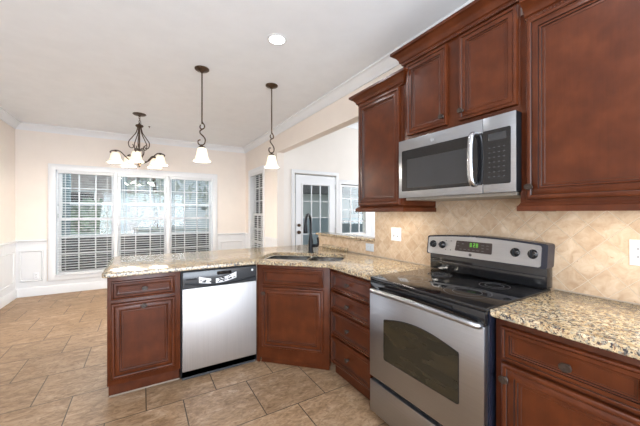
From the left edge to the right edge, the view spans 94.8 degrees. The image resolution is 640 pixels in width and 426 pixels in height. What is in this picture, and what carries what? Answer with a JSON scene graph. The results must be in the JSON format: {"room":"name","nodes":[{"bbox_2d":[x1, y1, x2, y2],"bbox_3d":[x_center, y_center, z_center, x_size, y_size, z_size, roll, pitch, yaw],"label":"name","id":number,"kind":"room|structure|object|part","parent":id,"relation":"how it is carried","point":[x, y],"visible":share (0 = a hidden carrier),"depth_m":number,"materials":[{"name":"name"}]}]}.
{"room":"kitchen","nodes":[
{"label":"kitchen","id":0,"kind":"room"},
{"bbox_2d":[0,119,14,243],"bbox_3d":[-2.487,-0.045,0.656,0.150,2.762,9.195,0,0,-31],"label":"wall","id":1,"kind":"structure","parent":0,"point":[7,133],"depth_m":4.37,"materials":[{"name":"paint"}]},
{"bbox_2d":[0,239,46,297],"bbox_3d":[-3.490,0.884,2.824,0.372,0.901,4.444,0,0,-31],"label":"trim","id":2,"kind":"structure","parent":1,"relation":"attached to","point":[30,261],"depth_m":4.67,"materials":[{"name":"white wood"}]},
{"bbox_2d":[0,240,274,291],"bbox_3d":[-2.373,0.851,4.167,3.660,0.500,3.288,0,0,-31],"label":"trim","id":3,"kind":"structure","parent":1,"relation":"attached to","point":[41,251],"depth_m":4.65,"materials":[{"name":"white wood"}]},
{"bbox_2d":[15,129,245,280],"bbox_3d":[-3.279,-0.045,5.637,3.944,2.762,0.150,0,0,-31],"label":"wall","id":4,"kind":"structure","parent":0,"point":[34,150],"depth_m":5.08,"materials":[{"name":"paint"}]},
{"bbox_2d":[33,272,38,279],"bbox_3d":[-4.584,1.016,4.747,0.072,0.115,0.009,0,0,-31],"label":"wall outlet","id":5,"kind":"object","parent":4,"relation":"attached to","point":[35,274],"visible":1,"depth_m":4.74,"materials":[{"name":"white plastic"}]},
{"bbox_2d":[0,280,106,308],"bbox_3d":[-0.889,1.264,1.709,3.672,0.142,9.043,0,0,-31],"label":"baseboard","id":6,"kind":"structure","parent":4,"relation":"attached to","point":[73,287],"depth_m":4.83,"materials":[{"name":"white wood"}]},
{"bbox_2d":[47,277,106,285],"bbox_3d":[-3.323,1.228,5.517,2.700,0.214,0.007,0,0,-31],"label":"trim","id":7,"kind":"structure","parent":4,"relation":"attached to","point":[95,278],"depth_m":5.01,"materials":[{"name":"white wood"}]},
{"bbox_2d":[48,163,216,281],"bbox_3d":[-3.342,0.156,5.559,2.677,1.940,0.153,0,0,-31],"label":"window","id":8,"kind":"structure","parent":4,"relation":"in","point":[52,168],"depth_m":5.29,"materials":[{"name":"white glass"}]},
{"bbox_2d":[57,170,113,273],"bbox_3d":[-4.045,0.151,5.101,0.772,1.742,0.067,0,0,-31],"label":"window blind","id":9,"kind":"object","parent":8,"relation":"attached to","point":[58,171],"visible":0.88,"depth_m":5.08,"materials":[{"name":"white plastic"}]},
{"bbox_3d":[-4.048,1.011,5.106,0.768,0.022,0.052,0,0,-31],"label":"rail","id":10,"kind":"part","parent":9,"relation":"part of","materials":[{"name":"white plastic"}]},
{"bbox_3d":[-4.073,0.552,5.148,0.780,0.943,0.030,0,0,-31],"label":"sash","id":11,"kind":"part","parent":8,"relation":"part of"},
{"bbox_3d":[-4.090,-0.299,5.176,0.780,0.840,0.030,0,0,-31],"label":"sash","id":12,"kind":"part","parent":8,"relation":"part of","materials":[{"name":"white wood"}]},
{"bbox_2d":[62,174,208,270],"bbox_3d":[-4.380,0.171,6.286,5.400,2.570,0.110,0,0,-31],"label":"window blinds","id":13,"kind":"object","parent":8,"relation":"in","point":[66,192],"visible":0.12,"depth_m":6.21,"materials":[{"name":"white plastic"}]},
{"bbox_3d":[-5.072,-0.342,5.874,0.130,1.544,0.100,0,0,-31],"label":"post","id":14,"kind":"part","parent":13,"relation":"part of","materials":[{"name":"white plastic"}]},
{"bbox_3d":[-4.250,-0.342,6.370,0.120,1.544,0.100,0,0,-31],"label":"post","id":15,"kind":"part","parent":13,"relation":"part of","materials":[{"name":"white plastic"}]},
{"bbox_3d":[-4.378,0.453,6.281,5.400,0.046,0.100,0,0,-31],"label":"rail","id":16,"kind":"part","parent":13,"relation":"part of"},
{"bbox_3d":[-4.375,0.975,6.277,5.400,0.962,0.030,0,0,-31],"label":"slat panel","id":17,"kind":"part","parent":13,"relation":"part of","materials":[{"name":"white plastic"}]},
{"bbox_3d":[-4.380,-0.154,6.286,5.400,0.030,0.050,0,0,-31],"label":"screen rail","id":18,"kind":"part","parent":13,"relation":"part of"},
{"bbox_3d":[-3.441,-0.342,6.859,0.090,1.544,0.100,0,0,-31],"label":"post","id":19,"kind":"part","parent":13,"relation":"part of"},
{"bbox_3d":[-3.375,-0.299,5.608,0.790,0.840,0.030,0,0,-31],"label":"sash","id":20,"kind":"part","parent":8,"relation":"part of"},
{"bbox_2d":[118,173,166,255],"bbox_3d":[-3.330,0.151,5.533,0.782,1.742,0.067,0,0,-31],"label":"window blind","id":21,"kind":"object","parent":8,"relation":"attached to","point":[122,175],"visible":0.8,"depth_m":5.51,"materials":[{"name":"white plastic"}]},
{"bbox_3d":[-3.358,0.552,5.579,0.790,0.943,0.030,0,0,-31],"label":"sash","id":22,"kind":"part","parent":8,"relation":"part of","materials":[{"name":"white wood"}]},
{"bbox_3d":[-2.640,0.552,6.013,0.787,0.943,0.030,0,0,-31],"label":"sash","id":23,"kind":"part","parent":8,"relation":"part of","materials":[{"name":"white wood"}]},
{"bbox_3d":[-2.657,-0.299,6.041,0.787,0.840,0.030,0,0,-31],"label":"sash","id":24,"kind":"part","parent":8,"relation":"part of","materials":[{"name":"white wood"}]},
{"bbox_2d":[170,176,211,252],"bbox_3d":[-2.612,0.151,5.966,0.779,1.742,0.067,0,0,-31],"label":"window blind","id":25,"kind":"object","parent":8,"relation":"attached to","point":[171,177],"visible":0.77,"depth_m":5.95,"materials":[{"name":"white plastic"}]},
{"bbox_2d":[217,233,247,249],"bbox_3d":[-1.846,0.884,6.264,0.601,0.901,0.256,0,0,-31],"label":"trim","id":26,"kind":"structure","parent":4,"relation":"attached to","point":[220,236],"depth_m":6.37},
{"bbox_2d":[0,288,388,425],"bbox_3d":[0.904,1.396,2.792,8.164,0.120,9.345,0,0,-31],"label":"floor","id":27,"kind":"structure","parent":0,"point":[53,347],"depth_m":2.25,"materials":[{"name":"tile"}]},
{"bbox_2d":[107,271,179,396],"bbox_3d":[-1.447,0.895,2.437,0.470,0.880,0.649,0,0,-31],"label":"base cabinet","id":28,"kind":"object","parent":27,"relation":"on","point":[143,311],"visible":0.94,"depth_m":2.19,"materials":[{"name":"brown wood"}]},
{"bbox_3d":[-1.305,0.554,2.187,0.408,0.132,0.024,0,0,-31],"label":"drawer","id":29,"kind":"part","parent":28,"relation":"part of","materials":[{"name":"brown wood"}]},
{"bbox_3d":[-1.305,0.916,2.187,0.408,0.540,0.024,0,0,-31],"label":"door","id":30,"kind":"part","parent":28,"relation":"part of","materials":[{"name":"brown wood"}]},
{"bbox_3d":[-1.309,0.554,2.194,0.321,0.045,0.008,0,0,-31],"label":"panel","id":31,"kind":"part","parent":28,"relation":"part of","materials":[{"name":"brown wood"}]},
{"bbox_3d":[-1.309,0.916,2.194,0.263,0.395,0.008,0,0,-31],"label":"panel","id":32,"kind":"part","parent":28,"relation":"part of","materials":[{"name":"brown wood"}]},
{"bbox_2d":[179,264,256,380],"bbox_3d":[-0.969,0.899,2.710,0.623,0.870,0.594,0,0,-31],"label":"dishwasher","id":33,"kind":"object","parent":27,"relation":"on","point":[218,306],"visible":0.99,"depth_m":2.45,"materials":[{"name":"metal"}]},
{"bbox_3d":[-0.843,1.297,2.498,0.600,0.074,0.012,0,0,-31],"label":"kick plate","id":34,"kind":"part","parent":33,"relation":"part of","materials":[{"name":"black metal"}]},
{"bbox_3d":[-0.832,0.536,2.480,0.600,0.133,0.029,0,0,-31],"label":"control panel","id":35,"kind":"part","parent":33,"relation":"part of","materials":[{"name":"black plastic"}]},
{"bbox_2d":[257,265,330,369],"bbox_3d":[-0.239,0.895,2.569,0.676,0.880,0.151,0,0,14],"label":"base cabinet","id":36,"kind":"object","parent":27,"relation":"on","point":[293,302],"visible":0.92,"depth_m":2.53,"materials":[{"name":"brown wood"}]},
{"bbox_3d":[-0.242,0.557,2.531,0.552,0.146,0.024,0,0,14],"label":"false drawer","id":37,"kind":"part","parent":36,"relation":"part of","materials":[{"name":"brown wood"}]},
{"bbox_3d":[-0.240,0.557,2.539,0.465,0.059,0.008,0,0,14],"label":"panel","id":38,"kind":"part","parent":36,"relation":"part of","materials":[{"name":"brown wood"}]},
{"bbox_3d":[-0.242,0.913,2.531,0.552,0.526,0.024,0,0,14],"label":"door","id":39,"kind":"part","parent":36,"relation":"part of","materials":[{"name":"brown wood"}]},
{"bbox_3d":[-0.240,0.913,2.539,0.407,0.381,0.008,0,0,14],"label":"panel","id":40,"kind":"part","parent":36,"relation":"part of","materials":[{"name":"brown wood"}]},
{"bbox_2d":[330,269,372,399],"bbox_3d":[0.467,0.895,2.357,0.643,0.880,0.552,0,0,-31],"label":"base cabinet","id":41,"kind":"object","parent":27,"relation":"on","point":[349,294],"visible":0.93,"depth_m":2.19,"materials":[{"name":"brown wood"}]},
{"bbox_2d":[102,245,430,280],"bbox_3d":[-0.546,0.438,2.553,2.192,0.032,1.964,0,0,-31],"label":"countertop","id":42,"kind":"structure","parent":41,"relation":"on","point":[364,266],"depth_m":2.56,"materials":[{"name":"stone"}]},
{"bbox_2d":[265,255,343,260],"bbox_3d":[-0.160,0.555,2.862,0.796,0.199,0.456,0,0,14],"label":"sink","id":43,"kind":"object","parent":42,"relation":"in","point":[276,256],"visible":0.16,"depth_m":3.05,"materials":[{"name":"metal"}]},
{"bbox_3d":[-0.338,0.555,2.906,0.430,0.199,0.456,0,0,14],"label":"bowl","id":44,"kind":"part","parent":43,"relation":"part of","materials":[{"name":"metal"}]},
{"bbox_3d":[0.052,0.540,2.810,0.360,0.169,0.456,0,0,14],"label":"bowl","id":45,"kind":"part","parent":43,"relation":"part of","materials":[{"name":"metal"}]},
{"bbox_2d":[303,213,318,252],"bbox_3d":[-0.090,0.213,3.035,0.128,0.418,0.248,0,0,14],"label":"faucet","id":46,"kind":"object","parent":42,"relation":"on","point":[311,245],"visible":1,"depth_m":3.11,"materials":[{"name":"black metal"}]},
{"bbox_3d":[-0.045,0.310,3.113,0.080,0.110,0.040,0,0,23],"label":"lever handle","id":47,"kind":"part","parent":46,"relation":"part of","materials":[{"name":"black metal"}]},
{"bbox_2d":[322,244,347,250],"bbox_3d":[0.166,0.405,3.459,0.036,0.034,0.490,0,0,-31],"label":"stone strip","id":48,"kind":"object","parent":42,"relation":"on","point":[323,245],"visible":0.98,"depth_m":3.41,"materials":[{"name":"stone"}]},
{"bbox_3d":[0.224,0.890,2.197,0.024,0.188,0.490,0,0,-31],"label":"drawer","id":49,"kind":"part","parent":41,"relation":"part of","materials":[{"name":"brown wood"}]},
{"bbox_3d":[0.224,0.706,2.197,0.024,0.140,0.490,0,0,-31],"label":"drawer","id":50,"kind":"part","parent":41,"relation":"part of","materials":[{"name":"brown wood"}]},
{"bbox_3d":[0.224,0.545,2.197,0.024,0.150,0.490,0,0,-31],"label":"drawer","id":51,"kind":"part","parent":41,"relation":"part of","materials":[{"name":"brown wood"}]},
{"bbox_3d":[0.231,1.107,2.201,0.008,0.123,0.403,0,0,-31],"label":"panel","id":52,"kind":"part","parent":41,"relation":"part of","materials":[{"name":"brown wood"}]},
{"bbox_3d":[0.231,0.890,2.201,0.008,0.101,0.403,0,0,-31],"label":"panel","id":53,"kind":"part","parent":41,"relation":"part of","materials":[{"name":"brown wood"}]},
{"bbox_3d":[0.231,0.706,2.201,0.008,0.053,0.403,0,0,-31],"label":"panel","id":54,"kind":"part","parent":41,"relation":"part of","materials":[{"name":"brown wood"}]},
{"bbox_3d":[0.231,0.545,2.201,0.008,0.063,0.403,0,0,-31],"label":"panel","id":55,"kind":"part","parent":41,"relation":"part of","materials":[{"name":"brown wood"}]},
{"bbox_3d":[0.224,1.107,2.197,0.024,0.210,0.490,0,0,-31],"label":"drawer","id":56,"kind":"part","parent":41,"relation":"part of","materials":[{"name":"brown wood"}]},
{"bbox_2d":[369,235,554,425],"bbox_3d":[0.781,0.743,1.760,0.738,1.185,0.774,0,0,-31],"label":"range","id":57,"kind":"object","parent":27,"relation":"on","point":[433,329],"visible":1,"depth_m":1.60,"materials":[{"name":"metal"}]},
{"bbox_3d":[0.535,1.183,1.612,0.032,0.202,0.752,0,0,-31],"label":"storage drawer","id":58,"kind":"part","parent":57,"relation":"part of","materials":[{"name":"metal"}]},
{"bbox_3d":[0.535,0.465,1.612,0.032,0.062,0.754,0,0,-31],"label":"vent trim","id":59,"kind":"part","parent":57,"relation":"part of","materials":[{"name":"metal"}]},
{"bbox_2d":[369,288,495,425],"bbox_3d":[0.778,0.885,1.759,0.732,0.899,0.760,0,0,-31],"label":"oven","id":60,"kind":"object","parent":57,"relation":"in","point":[433,357],"depth_m":1.52,"materials":[{"name":"silver glass"}]},
{"bbox_3d":[0.873,0.228,2.111,0.029,0.052,0.052,0,0,-31],"label":"knob","id":61,"kind":"part","parent":57,"relation":"part of","materials":[{"name":"black plastic"}]},
{"bbox_2d":[370,268,550,311],"bbox_3d":[0.797,0.424,1.770,0.632,0.020,0.762,0,0,-31],"label":"glass cooktop","id":62,"kind":"object","parent":57,"relation":"in","point":[463,290],"depth_m":1.64,"materials":[{"name":"black glass"}]},
{"bbox_3d":[1.122,0.228,1.699,0.029,0.052,0.052,0,0,-31],"label":"knob","id":63,"kind":"part","parent":57,"relation":"part of","materials":[{"name":"black plastic"}]},
{"bbox_3d":[1.169,0.228,1.622,0.029,0.052,0.052,0,0,-31],"label":"knob","id":64,"kind":"part","parent":57,"relation":"part of","materials":[{"name":"black plastic"}]},
{"bbox_2d":[496,318,639,425],"bbox_3d":[1.149,0.895,1.230,0.649,0.880,0.510,0,0,-31],"label":"base cabinet","id":65,"kind":"object","parent":27,"relation":"on","point":[543,378],"visible":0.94,"depth_m":1.10,"materials":[{"name":"brown wood"}]},
{"bbox_3d":[0.778,0.704,1.243,0.028,0.033,0.041,0,0,-31],"label":"knob","id":66,"kind":"part","parent":65,"relation":"part of","materials":[{"name":"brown metal"}]},
{"bbox_3d":[0.909,0.914,1.085,0.008,0.399,0.301,0,0,-31],"label":"panel","id":67,"kind":"part","parent":65,"relation":"part of","materials":[{"name":"brown wood"}]},
{"bbox_3d":[0.892,0.560,1.067,0.028,0.033,0.041,0,0,-31],"label":"knob","id":68,"kind":"part","parent":65,"relation":"part of","materials":[{"name":"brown metal"}]},
{"bbox_3d":[0.903,0.914,1.081,0.024,0.544,0.446,0,0,-31],"label":"door","id":69,"kind":"part","parent":65,"relation":"part of","materials":[{"name":"brown wood"}]},
{"bbox_3d":[0.909,0.557,1.085,0.008,0.055,0.359,0,0,-31],"label":"panel","id":70,"kind":"part","parent":65,"relation":"part of","materials":[{"name":"brown wood"}]},
{"bbox_3d":[1.414,0.895,0.792,0.649,0.880,0.510,0,0,-31],"label":"base cabinet","id":71,"kind":"object","parent":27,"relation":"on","visible":0},
{"bbox_2d":[490,290,639,359],"bbox_3d":[1.288,0.438,1.017,0.640,0.032,1.030,0,0,-31],"label":"countertop","id":72,"kind":"structure","parent":71,"relation":"on","point":[609,325],"depth_m":1.18,"materials":[{"name":"stone"}]},
{"bbox_2d":[0,0,468,147],"bbox_3d":[-0.902,-1.476,1.701,3.944,0.100,9.345,0,0,-31],"label":"ceiling","id":73,"kind":"structure","parent":0,"point":[79,64],"depth_m":2.68,"materials":[{"name":"paint"}]},
{"bbox_2d":[107,112,166,168],"bbox_3d":[-2.589,-1.040,4.211,0.730,0.769,0.711,0,0,-24],"label":"chandelier","id":74,"kind":"object","parent":73,"relation":"hanging from","point":[156,162],"visible":1,"depth_m":4.21,"materials":[{"name":"white glass"}]},
{"bbox_3d":[-2.812,-0.766,4.045,0.188,0.144,0.196,0,0,-24],"label":"lamp shade","id":75,"kind":"part","parent":74,"relation":"part of","materials":[{"name":"white glass"}]},
{"bbox_3d":[-2.847,-0.766,4.378,0.188,0.144,0.196,0,0,-24],"label":"lamp shade","id":76,"kind":"part","parent":74,"relation":"part of","materials":[{"name":"white glass"}]},
{"bbox_3d":[-2.484,-0.766,3.976,0.188,0.144,0.196,0,0,-24],"label":"lamp shade","id":77,"kind":"part","parent":74,"relation":"part of","materials":[{"name":"white glass"}]},
{"bbox_3d":[-2.600,-0.975,4.236,0.104,0.638,0.104,0,0,-24],"label":"stem","id":78,"kind":"part","parent":74,"relation":"part of","materials":[{"name":"brown metal"}]},
{"bbox_3d":[-2.542,-0.766,4.515,0.188,0.144,0.196,0,0,-24],"label":"lamp shade","id":79,"kind":"part","parent":74,"relation":"part of","materials":[{"name":"white glass"}]},
{"bbox_3d":[-2.317,-0.766,4.266,0.188,0.144,0.196,0,0,-24],"label":"lamp shade","id":80,"kind":"part","parent":74,"relation":"part of","materials":[{"name":"white glass"}]},
{"bbox_2d":[193,65,210,162],"bbox_3d":[-1.166,-0.968,2.906,0.169,0.915,0.163,0,0,0],"label":"pendant light","id":81,"kind":"object","parent":73,"relation":"hanging from","point":[201,154],"visible":1,"depth_m":2.90,"materials":[{"name":"white glass"}]},
{"bbox_3d":[-1.166,-1.135,2.906,0.013,0.512,0.012,0,0,0],"label":"rod","id":82,"kind":"part","parent":81,"relation":"part of","materials":[{"name":"brown metal"}]},
{"bbox_3d":[-1.166,-0.578,2.906,0.169,0.136,0.163,0,0,0],"label":"lamp shade","id":83,"kind":"part","parent":81,"relation":"part of","materials":[{"name":"white glass"}]},
{"bbox_2d":[265,83,278,167],"bbox_3d":[-0.539,-0.968,3.284,0.163,0.915,0.169,0,0,44],"label":"pendant light","id":84,"kind":"object","parent":73,"relation":"hanging from","point":[271,162],"visible":1,"depth_m":3.26,"materials":[{"name":"white glass"}]},
{"bbox_3d":[-0.539,-1.135,3.284,0.012,0.512,0.013,0,0,44],"label":"rod","id":85,"kind":"part","parent":84,"relation":"part of","materials":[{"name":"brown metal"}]},
{"bbox_3d":[-0.539,-0.578,3.284,0.163,0.136,0.169,0,0,44],"label":"lamp shade","id":86,"kind":"part","parent":84,"relation":"part of","materials":[{"name":"white glass"}]},
{"bbox_2d":[267,33,286,45],"bbox_3d":[-0.353,-1.422,2.416,0.164,0.008,0.164,0,0,-31],"label":"recessed light","id":87,"kind":"object","parent":73,"relation":"in","point":[276,39],"visible":1,"depth_m":2.41,"materials":[{"name":"white plastic"}]},
{"bbox_2d":[246,64,402,257],"bbox_3d":[0.774,-0.045,2.626,0.120,2.762,9.195,0,0,-31],"label":"wall","id":88,"kind":"structure","parent":0,"point":[342,113],"depth_m":4.85,"materials":[{"name":"paint"}]},
{"bbox_2d":[0,0,473,152],"bbox_3d":[-0.889,-1.373,1.709,3.672,0.104,9.043,0,0,-31],"label":"trim","id":89,"kind":"structure","parent":88,"relation":"attached to","point":[385,63],"depth_m":4.42,"materials":[{"name":"white wood"}]},
{"bbox_2d":[248,165,264,258],"bbox_3d":[-1.236,0.046,5.930,0.140,1.890,0.920,0,0,-31],"label":"window","id":90,"kind":"structure","parent":88,"relation":"in","point":[254,207],"depth_m":6.13,"materials":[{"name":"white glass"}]},
{"bbox_2d":[250,170,262,247],"bbox_3d":[-1.266,0.041,5.912,0.067,1.722,0.754,0,0,-31],"label":"window blind","id":91,"kind":"object","parent":90,"relation":"attached to","point":[261,171],"visible":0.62,"depth_m":5.93,"materials":[{"name":"white plastic"}]},
{"bbox_3d":[-1.219,0.461,5.940,0.030,0.890,0.750,0,0,-31],"label":"sash","id":92,"kind":"part","parent":90,"relation":"part of","materials":[{"name":"white wood"}]},
{"bbox_3d":[-1.219,0.461,5.940,0.004,0.830,0.690,0,0,-31],"label":"pane","id":93,"kind":"part","parent":90,"relation":"part of","materials":[{"name":"clear glass"}]},
{"bbox_3d":[-1.191,-0.382,5.957,0.030,0.875,0.750,0,0,-31],"label":"sash","id":94,"kind":"part","parent":90,"relation":"part of","materials":[{"name":"white wood"}]},
{"bbox_3d":[-1.191,-0.382,5.957,0.004,0.815,0.690,0,0,-31],"label":"pane","id":95,"kind":"part","parent":90,"relation":"part of","materials":[{"name":"clear glass"}]},
{"bbox_2d":[265,236,276,257],"bbox_3d":[-0.866,0.884,5.255,0.034,0.901,0.588,0,0,-31],"label":"trim","id":96,"kind":"structure","parent":88,"relation":"attached to","point":[269,241],"depth_m":5.25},
{"bbox_2d":[316,232,374,241],"bbox_3d":[0.309,0.267,3.394,0.182,0.026,1.108,0,0,-31],"label":"stone ledge","id":97,"kind":"object","parent":88,"relation":"attached to","point":[349,236],"visible":0.78,"depth_m":3.32,"materials":[{"name":"stone"}]},
{"bbox_2d":[349,67,435,211],"bbox_3d":[0.593,-0.504,2.396,0.425,0.991,0.628,0,0,-31],"label":"upper cabinet","id":98,"kind":"object","parent":88,"relation":"attached to","point":[380,105],"visible":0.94,"depth_m":2.27,"materials":[{"name":"brown wood"}]},
{"bbox_3d":[0.461,-0.488,2.323,0.008,0.707,0.319,0,0,-31],"label":"panel","id":99,"kind":"part","parent":98,"relation":"part of","materials":[{"name":"brown wood"}]},
{"bbox_3d":[0.592,-0.959,2.395,0.422,0.082,0.628,0,0,-31],"label":"crown moulding","id":100,"kind":"part","parent":98,"relation":"part of","materials":[{"name":"brown wood"}]},
{"bbox_3d":[0.454,-0.488,2.319,0.024,0.852,0.464,0,0,-31],"label":"door","id":101,"kind":"part","parent":98,"relation":"part of","materials":[{"name":"brown wood"}]},
{"bbox_3d":[0.600,-0.033,2.400,0.357,0.047,0.544,0,0,-31],"label":"light rail","id":102,"kind":"part","parent":98,"relation":"part of","materials":[{"name":"brown wood"}]},
{"bbox_2d":[390,0,523,140],"bbox_3d":[0.902,-0.825,1.884,0.425,0.646,0.828,0,0,-31],"label":"upper cabinet","id":103,"kind":"object","parent":88,"relation":"attached to","point":[465,68],"visible":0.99,"depth_m":1.68,"materials":[{"name":"brown wood"}]},
{"bbox_3d":[0.699,-0.783,1.929,0.008,0.372,0.194,0,0,-31],"label":"panel","id":104,"kind":"part","parent":103,"relation":"part of","materials":[{"name":"brown wood"}]},
{"bbox_3d":[0.692,-0.783,1.925,0.024,0.494,0.316,0,0,-31],"label":"door","id":105,"kind":"part","parent":103,"relation":"part of","materials":[{"name":"brown wood"}]},
{"bbox_3d":[0.901,-1.102,1.883,0.422,0.092,0.828,0,0,-31],"label":"crown moulding","id":106,"kind":"part","parent":103,"relation":"part of","materials":[{"name":"brown wood"}]},
{"bbox_2d":[399,110,521,200],"bbox_3d":[0.896,-0.293,1.832,0.468,0.410,0.758,0,0,-31],"label":"microwave","id":107,"kind":"object","parent":103,"relation":"attached to","point":[481,159],"visible":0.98,"depth_m":1.64,"materials":[{"name":"metal"}]},
{"bbox_3d":[0.711,-0.301,1.815,0.006,0.394,0.595,0,0,-31],"label":"door","id":108,"kind":"part","parent":107,"relation":"part of","materials":[{"name":"metal"}]},
{"bbox_3d":[0.715,-0.287,1.801,0.004,0.278,0.565,0,0,-31],"label":"door glass","id":109,"kind":"part","parent":107,"relation":"part of","materials":[{"name":"black glass"}]},
{"bbox_3d":[0.814,-0.289,1.576,0.064,0.300,0.031,0,0,-31],"label":"handle","id":110,"kind":"part","parent":107,"relation":"part of","materials":[{"name":"metal"}]},
{"bbox_3d":[0.907,-0.301,1.490,0.006,0.394,0.161,0,0,-31],"label":"control panel","id":111,"kind":"part","parent":107,"relation":"part of","materials":[{"name":"metal"}]},
{"bbox_3d":[0.784,-1.052,1.777,0.012,0.014,0.765,0,0,-31],"label":"rope moulding","id":112,"kind":"part","parent":103,"relation":"part of","materials":[{"name":"brown wood"}]},
{"bbox_3d":[0.903,-0.783,1.591,0.008,0.372,0.190,0,0,-31],"label":"panel","id":113,"kind":"part","parent":103,"relation":"part of","materials":[{"name":"brown wood"}]},
{"bbox_3d":[0.897,-0.783,1.587,0.024,0.494,0.312,0,0,-31],"label":"door","id":114,"kind":"part","parent":103,"relation":"part of","materials":[{"name":"brown wood"}]},
{"bbox_2d":[318,198,639,304],"bbox_3d":[0.905,0.176,2.277,0.016,0.552,3.582,0,0,-31],"label":"tile backsplash","id":115,"kind":"structure","parent":88,"relation":"attached to","point":[591,258],"depth_m":1.63,"materials":[{"name":"beige tile"}]},
{"bbox_2d":[366,243,373,251],"bbox_3d":[0.495,0.344,2.944,0.009,0.076,0.117,0,0,-31],"label":"wall outlet","id":116,"kind":"object","parent":115,"relation":"attached to","point":[369,247],"visible":1,"depth_m":2.94,"materials":[{"name":"white plastic"}]},
{"bbox_2d":[391,227,400,240],"bbox_3d":[0.675,0.190,2.634,0.021,0.118,0.118,0,0,-31],"label":"switch plate","id":117,"kind":"object","parent":115,"relation":"attached to","point":[395,232],"visible":1,"depth_m":2.64,"materials":[{"name":"white plastic"}]},
{"bbox_2d":[629,240,639,265],"bbox_3d":[1.474,0.183,1.323,0.009,0.118,0.118,0,0,-31],"label":"wall outlet","id":118,"kind":"object","parent":115,"relation":"attached to","point":[634,245],"visible":1,"depth_m":1.36,"materials":[{"name":"white plastic"}]},
{"bbox_2d":[635,245,639,260],"bbox_3d":[1.460,0.183,1.341,0.004,0.068,0.034,0,0,-31],"label":"receptacle","id":119,"kind":"object","parent":118,"relation":"attached to","point":[637,247],"depth_m":1.35,"materials":[{"name":"white plastic"}]},
{"bbox_2d":[517,0,639,210],"bbox_3d":[1.259,-0.511,1.294,0.425,1.005,0.574,0,0,-31],"label":"upper cabinet","id":120,"kind":"object","parent":88,"relation":"attached to","point":[580,59],"visible":1,"depth_m":1.25,"materials":[{"name":"brown wood"}]},
{"bbox_3d":[0.986,-0.124,1.390,0.028,0.030,0.038,0,0,-31],"label":"knob","id":121,"kind":"part","parent":120,"relation":"part of","materials":[{"name":"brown metal"}]},
{"bbox_3d":[1.114,-0.973,1.186,0.066,0.082,0.536,0,0,-31],"label":"crown moulding","id":122,"kind":"part","parent":120,"relation":"part of","materials":[{"name":"brown wood"}]},
{"bbox_3d":[1.132,-0.930,1.197,0.012,0.014,0.540,0,0,-31],"label":"rope moulding","id":123,"kind":"part","parent":120,"relation":"part of","materials":[{"name":"brown wood"}]},
{"bbox_3d":[1.276,-0.029,1.305,0.357,0.041,0.572,0,0,-31],"label":"light rail","id":124,"kind":"part","parent":120,"relation":"part of","materials":[{"name":"brown wood"}]},
{"bbox_3d":[1.132,-0.495,1.211,0.008,0.717,0.351,0,0,-31],"label":"panel","id":125,"kind":"part","parent":120,"relation":"part of","materials":[{"name":"brown wood"}]},
{"bbox_2d":[284,127,374,255],"bbox_3d":[0.954,-0.274,6.429,4.120,3.220,0.120,0,0,-31],"label":"wall","id":126,"kind":"structure","parent":0,"point":[337,151],"depth_m":5.84,"materials":[{"name":"paint"}]},
{"bbox_2d":[291,169,338,257],"bbox_3d":[-0.090,0.261,5.749,1.060,2.149,0.145,0,0,-31],"label":"door","id":127,"kind":"structure","parent":126,"relation":"in","point":[332,183],"depth_m":5.69,"materials":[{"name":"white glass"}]},
{"bbox_2d":[346,123,357,128],"bbox_3d":[1.007,-1.831,6.341,4.118,0.104,0.084,0,0,-31],"label":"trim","id":128,"kind":"structure","parent":126,"relation":"attached to","point":[355,125],"depth_m":6.16,"materials":[{"name":"white wood"}]},
{"bbox_2d":[339,179,373,236],"bbox_3d":[0.750,-0.064,6.282,0.980,1.240,0.120,0,0,-31],"label":"window","id":129,"kind":"structure","parent":126,"relation":"in","point":[369,216],"depth_m":6.23,"materials":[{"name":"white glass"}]},
{"bbox_3d":[0.743,-0.064,6.284,0.770,1.040,0.030,0,0,-31],"label":"sash","id":130,"kind":"part","parent":129,"relation":"part of","materials":[{"name":"white wood"}]},
{"label":"outside","id":131,"kind":"structure","parent":0,"visible":0},
{"bbox_2d":[66,228,314,256],"bbox_3d":[-2.780,1.536,12.340,36.000,0.100,36.000,0,0,-31],"label":"lawn","id":132,"kind":"structure","parent":131,"point":[202,228],"depth_m":24.97,"materials":[{"name":"green plant"}]},
{"bbox_2d":[68,197,111,244],"bbox_3d":[-6.547,0.522,8.422,1.578,1.945,1.467,0,0,-31],"label":"tree","id":133,"kind":"object","parent":132,"relation":"on","point":[108,213],"visible":0.33,"depth_m":8.18,"materials":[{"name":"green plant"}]},
{"bbox_2d":[71,174,143,235],"bbox_3d":[-12.488,-1.314,12.843,8.500,5.600,5.500,0,0,-31],"label":"brick house","id":134,"kind":"structure","parent":132,"relation":"on","point":[84,192],"depth_m":12.06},
{"bbox_3d":[-9.634,-0.164,11.696,1.060,1.360,0.008,0,0,-31],"label":"pane","id":135,"kind":"part","parent":134,"relation":"part of","materials":[{"name":"clear glass"}]},
{"bbox_2d":[127,177,194,231],"bbox_3d":[-6.272,-0.604,11.204,2.770,4.188,2.699,0,0,-31],"label":"tree","id":136,"kind":"object","parent":132,"relation":"on","point":[156,224],"visible":0.31,"depth_m":11.10,"materials":[{"name":"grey plant"}]},
{"bbox_2d":[197,181,208,216],"bbox_3d":[-4.139,-0.448,12.978,2.480,3.876,2.559,0,0,-31],"label":"tree","id":137,"kind":"object","parent":132,"relation":"on","point":[200,190],"visible":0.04,"depth_m":12.54,"materials":[{"name":"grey plant"}]},
{"bbox_2d":[295,174,362,244],"bbox_3d":[0.107,-0.814,16.361,7.900,4.600,5.500,0,0,-31],"label":"house","id":138,"kind":"structure","parent":132,"relation":"on","point":[306,188],"depth_m":13.52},
{"bbox_3d":[1.934,-0.294,14.593,0.860,0.700,0.008,0,0,-31],"label":"pane","id":139,"kind":"part","parent":138,"relation":"part of","materials":[{"name":"glass"}]}
]}

